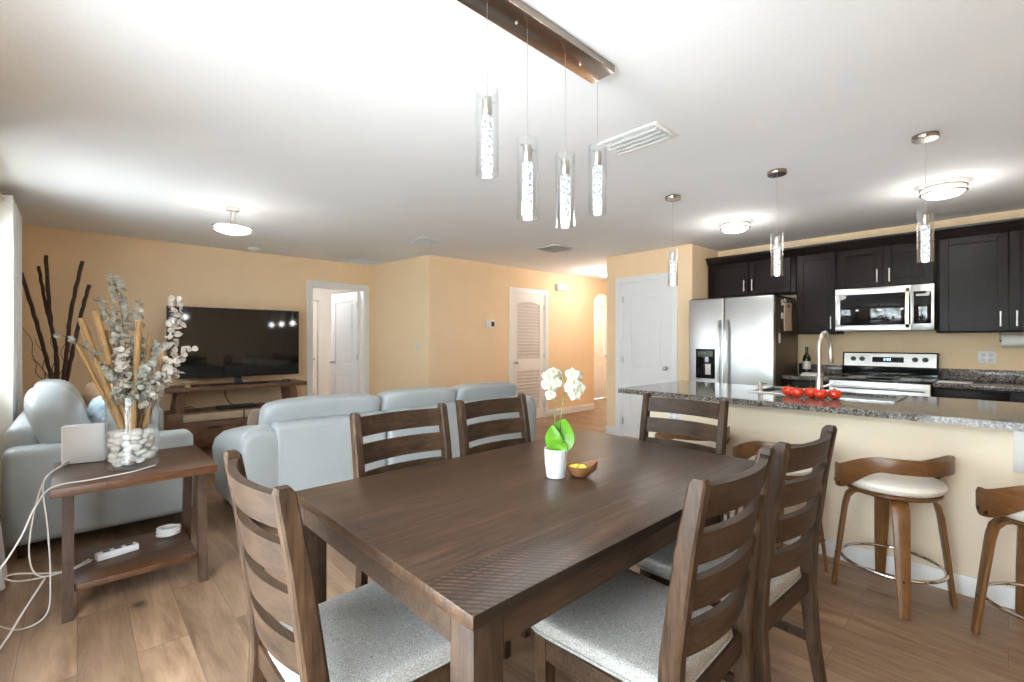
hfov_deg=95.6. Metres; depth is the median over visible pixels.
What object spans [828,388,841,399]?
tomato
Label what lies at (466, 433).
dining chair
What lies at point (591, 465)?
wooden bowl
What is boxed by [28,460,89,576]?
cable
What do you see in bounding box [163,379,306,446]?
console
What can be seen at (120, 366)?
branch
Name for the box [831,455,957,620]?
bar stool
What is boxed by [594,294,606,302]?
wall
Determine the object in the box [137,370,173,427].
branch
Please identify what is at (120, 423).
cane
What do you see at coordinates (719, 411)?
dining chair
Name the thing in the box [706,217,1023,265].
crown molding
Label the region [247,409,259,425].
throw pillow
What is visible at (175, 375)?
branch
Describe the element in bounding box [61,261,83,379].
branch
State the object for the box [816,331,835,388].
kitchen faucet
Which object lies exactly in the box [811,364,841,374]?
backsplash
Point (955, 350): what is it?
wall
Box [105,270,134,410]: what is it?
branch
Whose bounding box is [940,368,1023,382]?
backsplash
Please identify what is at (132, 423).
cane
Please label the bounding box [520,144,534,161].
socket
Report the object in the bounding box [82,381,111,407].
throw pillow
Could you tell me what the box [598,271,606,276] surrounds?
diffuser
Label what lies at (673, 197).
mini pendant light
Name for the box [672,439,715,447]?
cushion
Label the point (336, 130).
ceiling
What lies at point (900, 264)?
upper cabinet
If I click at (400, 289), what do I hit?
wall
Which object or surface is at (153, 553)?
shelf
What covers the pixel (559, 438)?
potted orchid
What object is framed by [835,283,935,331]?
microwave oven
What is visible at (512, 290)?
door
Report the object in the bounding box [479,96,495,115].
socket
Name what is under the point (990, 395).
base cabinet
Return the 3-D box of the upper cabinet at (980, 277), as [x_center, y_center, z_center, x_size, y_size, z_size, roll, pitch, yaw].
[4.302,-0.505,4.021,0.362,0.860,0.911,0,0,-43]
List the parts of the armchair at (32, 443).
panel, arm, arm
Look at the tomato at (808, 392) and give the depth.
2.98 m
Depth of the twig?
4.28 m
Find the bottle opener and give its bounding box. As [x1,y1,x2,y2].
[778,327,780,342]
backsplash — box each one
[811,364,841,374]
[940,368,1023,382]
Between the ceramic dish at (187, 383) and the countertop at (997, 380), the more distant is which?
the ceramic dish at (187, 383)
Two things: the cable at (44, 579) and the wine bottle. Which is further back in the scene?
the wine bottle
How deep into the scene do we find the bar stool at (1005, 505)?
2.00 m
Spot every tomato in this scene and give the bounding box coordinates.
[782,384,793,395]
[791,387,803,396]
[804,386,815,397]
[813,387,827,398]
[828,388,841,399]
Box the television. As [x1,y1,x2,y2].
[166,306,298,385]
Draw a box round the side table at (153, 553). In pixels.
[49,445,217,623]
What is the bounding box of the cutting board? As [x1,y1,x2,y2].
[937,380,972,383]
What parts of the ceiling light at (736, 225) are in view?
plate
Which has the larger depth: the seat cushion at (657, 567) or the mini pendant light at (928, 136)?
the mini pendant light at (928, 136)
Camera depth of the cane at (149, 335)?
2.51 m
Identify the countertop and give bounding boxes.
[618,381,1023,431]
[782,364,841,381]
[933,368,1023,391]
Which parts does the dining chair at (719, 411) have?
post, seat frame, post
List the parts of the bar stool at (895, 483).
leg, leg, seat, leg, leg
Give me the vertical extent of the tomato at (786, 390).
0.076 m
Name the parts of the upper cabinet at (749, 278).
door, door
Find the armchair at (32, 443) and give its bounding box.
[1,379,192,558]
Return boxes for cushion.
[24,385,90,443]
[33,379,86,410]
[148,424,160,431]
[258,393,380,424]
[277,581,449,681]
[376,387,455,411]
[451,382,516,401]
[533,569,730,681]
[638,540,799,601]
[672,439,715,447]
[749,455,812,475]
[851,473,948,497]
[1005,511,1023,521]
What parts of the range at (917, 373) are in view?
clock panel, control panel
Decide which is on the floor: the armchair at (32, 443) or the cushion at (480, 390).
the armchair at (32, 443)
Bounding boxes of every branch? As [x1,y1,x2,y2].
[22,272,53,378]
[37,266,56,378]
[44,255,59,378]
[53,333,128,391]
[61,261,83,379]
[65,284,90,381]
[93,298,131,415]
[101,365,131,423]
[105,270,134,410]
[110,346,138,414]
[125,336,145,393]
[125,360,156,411]
[127,298,144,368]
[136,340,166,427]
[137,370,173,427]
[140,370,183,427]
[141,346,197,427]
[150,295,186,415]
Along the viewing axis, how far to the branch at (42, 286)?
4.36 m
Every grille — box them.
[540,246,569,252]
[604,127,669,154]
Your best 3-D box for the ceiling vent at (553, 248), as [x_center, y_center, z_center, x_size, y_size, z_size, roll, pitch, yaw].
[0.525,-1.148,5.791,0.340,0.038,0.340,0,0,-43]
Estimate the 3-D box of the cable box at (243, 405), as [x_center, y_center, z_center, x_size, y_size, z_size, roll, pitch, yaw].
[-3.276,0.776,5.521,0.400,0.036,0.180,0,0,-43]
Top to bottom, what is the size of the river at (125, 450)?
0.027 m
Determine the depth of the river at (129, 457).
2.37 m
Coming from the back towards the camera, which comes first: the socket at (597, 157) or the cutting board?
the cutting board
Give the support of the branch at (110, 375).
in the glass vase
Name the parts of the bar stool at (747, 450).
leg, seat, leg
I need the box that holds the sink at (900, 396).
[747,386,907,402]
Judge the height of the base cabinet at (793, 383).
0.878 m
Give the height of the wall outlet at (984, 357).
0.114 m
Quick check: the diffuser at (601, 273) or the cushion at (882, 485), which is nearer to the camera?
the cushion at (882, 485)
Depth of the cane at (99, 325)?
2.37 m
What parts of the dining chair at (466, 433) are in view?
post, post, leg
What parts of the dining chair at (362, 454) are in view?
post, post, leg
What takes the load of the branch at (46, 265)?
in the floor vase
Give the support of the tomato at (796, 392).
on the island countertop at (1002, 415)
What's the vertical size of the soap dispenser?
0.070 m
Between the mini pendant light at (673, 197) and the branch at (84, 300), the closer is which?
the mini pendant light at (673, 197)
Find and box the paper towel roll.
[999,333,1023,346]
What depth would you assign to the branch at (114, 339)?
2.40 m
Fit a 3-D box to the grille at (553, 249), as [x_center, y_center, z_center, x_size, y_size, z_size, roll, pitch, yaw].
[0.525,-1.148,5.791,0.290,0.038,0.284,0,0,-43]
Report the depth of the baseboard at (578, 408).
8.29 m
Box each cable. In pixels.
[0,463,68,630]
[0,465,155,569]
[0,578,45,649]
[3,559,92,581]
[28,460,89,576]
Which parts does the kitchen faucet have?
spout, lever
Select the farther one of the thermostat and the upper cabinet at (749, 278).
the thermostat
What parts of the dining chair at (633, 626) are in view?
leg, seat frame, post, post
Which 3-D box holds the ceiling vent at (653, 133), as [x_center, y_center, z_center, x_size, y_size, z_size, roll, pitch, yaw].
[0.718,-1.148,2.665,0.240,0.038,0.380,0,0,-43]
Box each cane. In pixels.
[75,344,115,422]
[77,317,127,431]
[91,310,128,428]
[105,330,127,408]
[128,321,142,432]
[137,333,151,427]
[141,350,165,429]
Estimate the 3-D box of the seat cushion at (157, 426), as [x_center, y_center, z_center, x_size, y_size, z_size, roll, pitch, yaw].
[-3.313,0.850,3.892,0.600,0.200,0.660,0,0,-43]
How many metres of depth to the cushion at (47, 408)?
2.88 m
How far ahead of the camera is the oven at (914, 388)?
4.24 m
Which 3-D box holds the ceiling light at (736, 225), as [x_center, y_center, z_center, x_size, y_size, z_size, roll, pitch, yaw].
[2.174,-1.109,4.527,0.272,0.101,0.272,0,0,-43]
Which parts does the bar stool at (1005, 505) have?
leg, seat, leg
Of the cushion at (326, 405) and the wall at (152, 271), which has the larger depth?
the wall at (152, 271)
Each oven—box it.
[829,380,930,396]
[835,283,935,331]
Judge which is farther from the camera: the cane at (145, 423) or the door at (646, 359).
the door at (646, 359)
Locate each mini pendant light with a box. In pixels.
[665,194,680,284]
[767,168,786,275]
[911,130,939,261]
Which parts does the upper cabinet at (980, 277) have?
handle, door, handle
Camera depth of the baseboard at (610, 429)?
6.37 m
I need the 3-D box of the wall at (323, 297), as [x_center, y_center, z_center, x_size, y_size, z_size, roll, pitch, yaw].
[-3.849,0.060,8.943,3.800,2.440,0.120,0,0,-43]
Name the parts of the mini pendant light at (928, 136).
crystal rod, cord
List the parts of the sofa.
arm, panel, arm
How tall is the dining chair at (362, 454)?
0.980 m
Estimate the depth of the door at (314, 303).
8.95 m
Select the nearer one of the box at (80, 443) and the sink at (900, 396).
the box at (80, 443)
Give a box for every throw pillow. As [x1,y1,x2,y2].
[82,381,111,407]
[86,396,144,436]
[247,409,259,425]
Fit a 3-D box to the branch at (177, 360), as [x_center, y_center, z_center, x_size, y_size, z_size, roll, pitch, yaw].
[-1.885,0.263,2.559,0.260,0.474,0.087,0,0,-35]
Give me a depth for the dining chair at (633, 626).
1.20 m
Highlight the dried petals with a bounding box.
[569,464,586,467]
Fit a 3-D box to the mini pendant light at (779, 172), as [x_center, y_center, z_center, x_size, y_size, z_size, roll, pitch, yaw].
[1.810,-0.802,3.173,0.120,0.714,0.120,0,0,-43]
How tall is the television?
0.905 m
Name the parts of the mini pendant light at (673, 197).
crystal rod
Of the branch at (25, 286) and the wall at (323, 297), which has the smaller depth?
the branch at (25, 286)
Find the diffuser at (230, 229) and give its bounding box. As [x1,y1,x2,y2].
[214,224,250,234]
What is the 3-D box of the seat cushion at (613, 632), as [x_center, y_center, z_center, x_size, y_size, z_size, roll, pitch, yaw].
[0.356,0.822,1.382,0.452,0.062,0.458,0,0,-44]
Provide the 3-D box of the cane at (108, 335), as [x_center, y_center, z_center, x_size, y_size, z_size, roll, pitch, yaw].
[-2.067,0.224,2.454,0.131,0.567,0.034,0,0,-43]
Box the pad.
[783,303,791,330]
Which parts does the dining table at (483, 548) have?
leg, leg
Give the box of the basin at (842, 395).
[841,395,892,399]
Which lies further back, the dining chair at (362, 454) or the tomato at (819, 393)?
the tomato at (819, 393)
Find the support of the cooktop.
in the range at (917, 373)
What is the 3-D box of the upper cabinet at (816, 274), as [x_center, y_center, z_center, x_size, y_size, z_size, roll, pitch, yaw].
[3.341,-0.505,5.047,0.362,0.860,0.374,0,0,-43]
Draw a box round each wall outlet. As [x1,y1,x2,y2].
[667,413,681,419]
[978,351,995,363]
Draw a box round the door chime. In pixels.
[555,284,566,291]
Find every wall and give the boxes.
[22,225,371,410]
[313,288,359,394]
[372,255,428,394]
[429,255,606,409]
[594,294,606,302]
[607,244,696,433]
[697,245,717,298]
[718,209,1023,378]
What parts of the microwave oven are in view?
door glass, handle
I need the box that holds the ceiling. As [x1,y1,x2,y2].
[0,0,1023,280]
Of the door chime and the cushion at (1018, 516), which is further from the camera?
the door chime
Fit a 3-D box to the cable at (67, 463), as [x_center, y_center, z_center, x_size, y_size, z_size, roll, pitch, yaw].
[-2.237,0.962,2.237,0.343,0.637,0.392,0,0,14]
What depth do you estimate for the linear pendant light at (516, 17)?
1.70 m
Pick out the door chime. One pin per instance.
(558, 287)
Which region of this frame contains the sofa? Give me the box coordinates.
[212,382,535,524]
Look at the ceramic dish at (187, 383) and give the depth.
5.16 m
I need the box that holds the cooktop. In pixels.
[828,375,937,383]
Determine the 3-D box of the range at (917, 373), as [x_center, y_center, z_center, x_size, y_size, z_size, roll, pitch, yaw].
[3.588,0.688,4.499,0.722,1.145,0.758,0,0,-43]
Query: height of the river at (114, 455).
0.037 m
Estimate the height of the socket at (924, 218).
0.061 m
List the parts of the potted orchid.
flower, flower, flower, flower, flower, flower stem, pot, flower, flower, flower stem, flower, flower, flower, flower, flower, flower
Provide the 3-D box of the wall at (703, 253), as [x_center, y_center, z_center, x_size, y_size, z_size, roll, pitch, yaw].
[2.413,0.060,5.867,0.600,2.440,0.120,0,0,-43]
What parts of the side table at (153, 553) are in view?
leg, power strip, cable coil, leg, leg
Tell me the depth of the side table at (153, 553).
2.41 m
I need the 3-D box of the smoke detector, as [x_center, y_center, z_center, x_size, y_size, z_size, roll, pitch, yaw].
[-3.218,-1.141,5.781,0.140,0.037,0.140,0,0,-43]
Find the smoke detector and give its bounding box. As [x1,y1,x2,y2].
[247,247,259,251]
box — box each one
[61,422,106,463]
[215,403,256,409]
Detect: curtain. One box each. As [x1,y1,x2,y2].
[0,195,21,513]
[0,523,7,590]
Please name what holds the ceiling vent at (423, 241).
in the ceiling
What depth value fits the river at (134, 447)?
2.39 m
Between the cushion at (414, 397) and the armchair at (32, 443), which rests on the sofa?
the cushion at (414, 397)
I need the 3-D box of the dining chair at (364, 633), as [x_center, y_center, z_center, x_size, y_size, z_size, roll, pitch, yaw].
[-0.438,0.790,1.281,0.580,0.980,0.470,0,0,-43]
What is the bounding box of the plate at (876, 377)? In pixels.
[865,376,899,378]
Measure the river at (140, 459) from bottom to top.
0.028 m
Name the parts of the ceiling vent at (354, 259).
frame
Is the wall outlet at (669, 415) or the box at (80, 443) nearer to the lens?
the box at (80, 443)
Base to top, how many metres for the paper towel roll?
0.126 m
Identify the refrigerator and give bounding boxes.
[689,294,796,386]
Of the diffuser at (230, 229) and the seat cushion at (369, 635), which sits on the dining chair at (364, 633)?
the seat cushion at (369, 635)
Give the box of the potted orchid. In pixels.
[541,367,585,478]
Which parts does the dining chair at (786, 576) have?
leg, seat frame, post, post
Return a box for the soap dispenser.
[757,381,767,391]
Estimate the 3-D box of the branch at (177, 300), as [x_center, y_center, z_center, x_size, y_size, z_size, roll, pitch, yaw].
[-1.902,0.123,2.548,0.196,0.756,0.111,0,0,-43]
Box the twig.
[22,327,45,378]
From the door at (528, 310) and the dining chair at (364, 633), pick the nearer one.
the dining chair at (364, 633)
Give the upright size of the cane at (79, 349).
0.492 m
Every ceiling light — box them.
[212,206,252,234]
[597,269,606,276]
[720,219,750,232]
[919,179,968,199]
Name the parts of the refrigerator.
dispenser panel, door, handle, handle, door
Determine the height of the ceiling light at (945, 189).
0.101 m
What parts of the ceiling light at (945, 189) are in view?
plate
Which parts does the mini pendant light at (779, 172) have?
crystal rod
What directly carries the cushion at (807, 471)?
on the bar stool at (747, 450)
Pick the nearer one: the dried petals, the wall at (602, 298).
the dried petals
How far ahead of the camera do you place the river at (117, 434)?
2.37 m
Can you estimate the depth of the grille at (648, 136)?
2.65 m
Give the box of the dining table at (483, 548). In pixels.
[296,431,768,681]
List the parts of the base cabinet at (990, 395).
drawer, drawer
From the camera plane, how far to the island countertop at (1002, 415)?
2.71 m
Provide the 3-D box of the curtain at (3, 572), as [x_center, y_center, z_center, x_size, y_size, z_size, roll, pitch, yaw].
[-2.716,0.099,2.382,0.174,2.338,0.490,0,0,-43]
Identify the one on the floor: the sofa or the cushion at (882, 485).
the sofa
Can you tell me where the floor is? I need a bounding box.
[0,397,1023,681]
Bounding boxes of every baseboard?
[549,403,594,416]
[607,425,614,434]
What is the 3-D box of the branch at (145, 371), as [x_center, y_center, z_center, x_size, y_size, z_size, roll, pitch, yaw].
[-1.939,0.301,2.441,0.134,0.399,0.097,0,0,4]
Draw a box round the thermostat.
[486,319,494,327]
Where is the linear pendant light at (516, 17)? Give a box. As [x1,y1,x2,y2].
[457,0,614,225]
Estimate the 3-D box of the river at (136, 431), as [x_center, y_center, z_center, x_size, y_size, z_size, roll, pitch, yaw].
[-1.964,0.485,2.436,0.058,0.061,0.086,0,0,-13]
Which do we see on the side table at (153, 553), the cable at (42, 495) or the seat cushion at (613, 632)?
the cable at (42, 495)
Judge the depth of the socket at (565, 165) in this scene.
1.81 m
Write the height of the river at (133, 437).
0.030 m
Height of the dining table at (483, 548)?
0.760 m
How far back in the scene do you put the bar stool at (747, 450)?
2.57 m
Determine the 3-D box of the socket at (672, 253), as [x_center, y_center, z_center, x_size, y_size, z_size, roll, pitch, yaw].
[1.291,-0.682,3.728,0.065,0.061,0.035,0,0,-18]
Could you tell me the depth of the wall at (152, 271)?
5.37 m
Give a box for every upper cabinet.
[708,256,795,297]
[796,251,843,333]
[838,239,935,289]
[936,229,1023,332]
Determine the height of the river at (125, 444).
0.037 m
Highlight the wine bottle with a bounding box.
[803,347,810,371]
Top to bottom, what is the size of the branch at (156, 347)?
0.504 m
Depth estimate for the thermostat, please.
6.95 m
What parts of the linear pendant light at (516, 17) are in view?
crystal rod, cord, crystal rod, cord, crystal rod, cord, crystal rod, cord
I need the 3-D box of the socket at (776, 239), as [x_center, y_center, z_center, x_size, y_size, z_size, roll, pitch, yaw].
[1.810,-0.682,3.173,0.035,0.061,0.065,0,0,21]
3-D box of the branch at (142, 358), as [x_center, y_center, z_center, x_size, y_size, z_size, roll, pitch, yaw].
[-2.006,0.235,2.482,0.084,0.529,0.091,0,0,-4]
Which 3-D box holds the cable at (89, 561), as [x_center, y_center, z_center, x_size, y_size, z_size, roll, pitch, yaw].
[-2.224,1.105,2.226,0.312,0.057,0.138,0,0,-39]
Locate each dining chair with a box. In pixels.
[223,449,449,681]
[349,403,510,659]
[455,393,530,637]
[531,446,775,681]
[635,425,836,681]
[639,393,728,527]
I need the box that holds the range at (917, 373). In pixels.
[828,352,938,396]
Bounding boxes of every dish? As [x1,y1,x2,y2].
[177,381,198,386]
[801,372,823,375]
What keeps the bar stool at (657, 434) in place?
on the floor
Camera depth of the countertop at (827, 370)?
5.05 m
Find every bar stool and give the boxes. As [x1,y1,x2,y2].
[655,426,729,518]
[732,441,828,571]
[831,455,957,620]
[970,485,1023,634]
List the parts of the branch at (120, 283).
stem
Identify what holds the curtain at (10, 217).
hanging from the curtain rod
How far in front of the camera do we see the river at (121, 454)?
2.38 m
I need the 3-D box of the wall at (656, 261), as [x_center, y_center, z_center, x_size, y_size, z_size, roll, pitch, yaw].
[1.772,0.060,6.024,0.120,2.440,1.225,0,0,-43]
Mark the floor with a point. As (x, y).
(164, 624)
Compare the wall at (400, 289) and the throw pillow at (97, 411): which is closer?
the throw pillow at (97, 411)
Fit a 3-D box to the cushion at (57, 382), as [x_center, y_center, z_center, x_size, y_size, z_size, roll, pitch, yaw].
[-3.574,0.530,3.702,0.336,0.461,0.760,0,0,-43]
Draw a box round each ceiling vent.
[340,256,383,264]
[407,237,444,245]
[535,244,572,252]
[598,121,677,155]
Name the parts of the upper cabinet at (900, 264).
door, door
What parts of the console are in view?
leg, leg, pale drawer, drawer, pale drawer, leg, leg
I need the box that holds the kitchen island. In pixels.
[648,396,1023,609]
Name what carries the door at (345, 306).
attached to the door frame at (364, 289)
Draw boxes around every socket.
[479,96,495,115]
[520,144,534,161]
[559,158,570,174]
[592,150,602,165]
[670,252,674,259]
[774,236,779,245]
[921,214,928,225]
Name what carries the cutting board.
on the countertop at (997, 380)
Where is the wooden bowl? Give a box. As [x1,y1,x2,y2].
[567,459,597,477]
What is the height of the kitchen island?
0.880 m
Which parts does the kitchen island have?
baseboard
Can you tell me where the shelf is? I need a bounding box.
[74,526,197,591]
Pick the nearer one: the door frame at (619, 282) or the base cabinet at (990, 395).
the base cabinet at (990, 395)
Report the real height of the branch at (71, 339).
0.539 m
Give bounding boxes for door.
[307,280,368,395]
[313,302,316,394]
[329,292,358,393]
[509,287,548,416]
[513,293,544,417]
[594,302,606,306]
[594,306,606,398]
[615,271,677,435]
[622,280,670,437]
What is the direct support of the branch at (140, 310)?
on the river stone
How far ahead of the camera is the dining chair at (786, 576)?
1.49 m
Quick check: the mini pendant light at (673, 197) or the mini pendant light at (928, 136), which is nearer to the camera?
the mini pendant light at (928, 136)
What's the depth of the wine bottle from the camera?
5.03 m
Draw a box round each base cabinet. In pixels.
[784,379,828,389]
[933,387,1023,402]
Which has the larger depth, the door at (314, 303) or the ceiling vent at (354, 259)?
the door at (314, 303)
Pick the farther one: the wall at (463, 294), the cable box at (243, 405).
the wall at (463, 294)
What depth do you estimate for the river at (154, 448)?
2.49 m

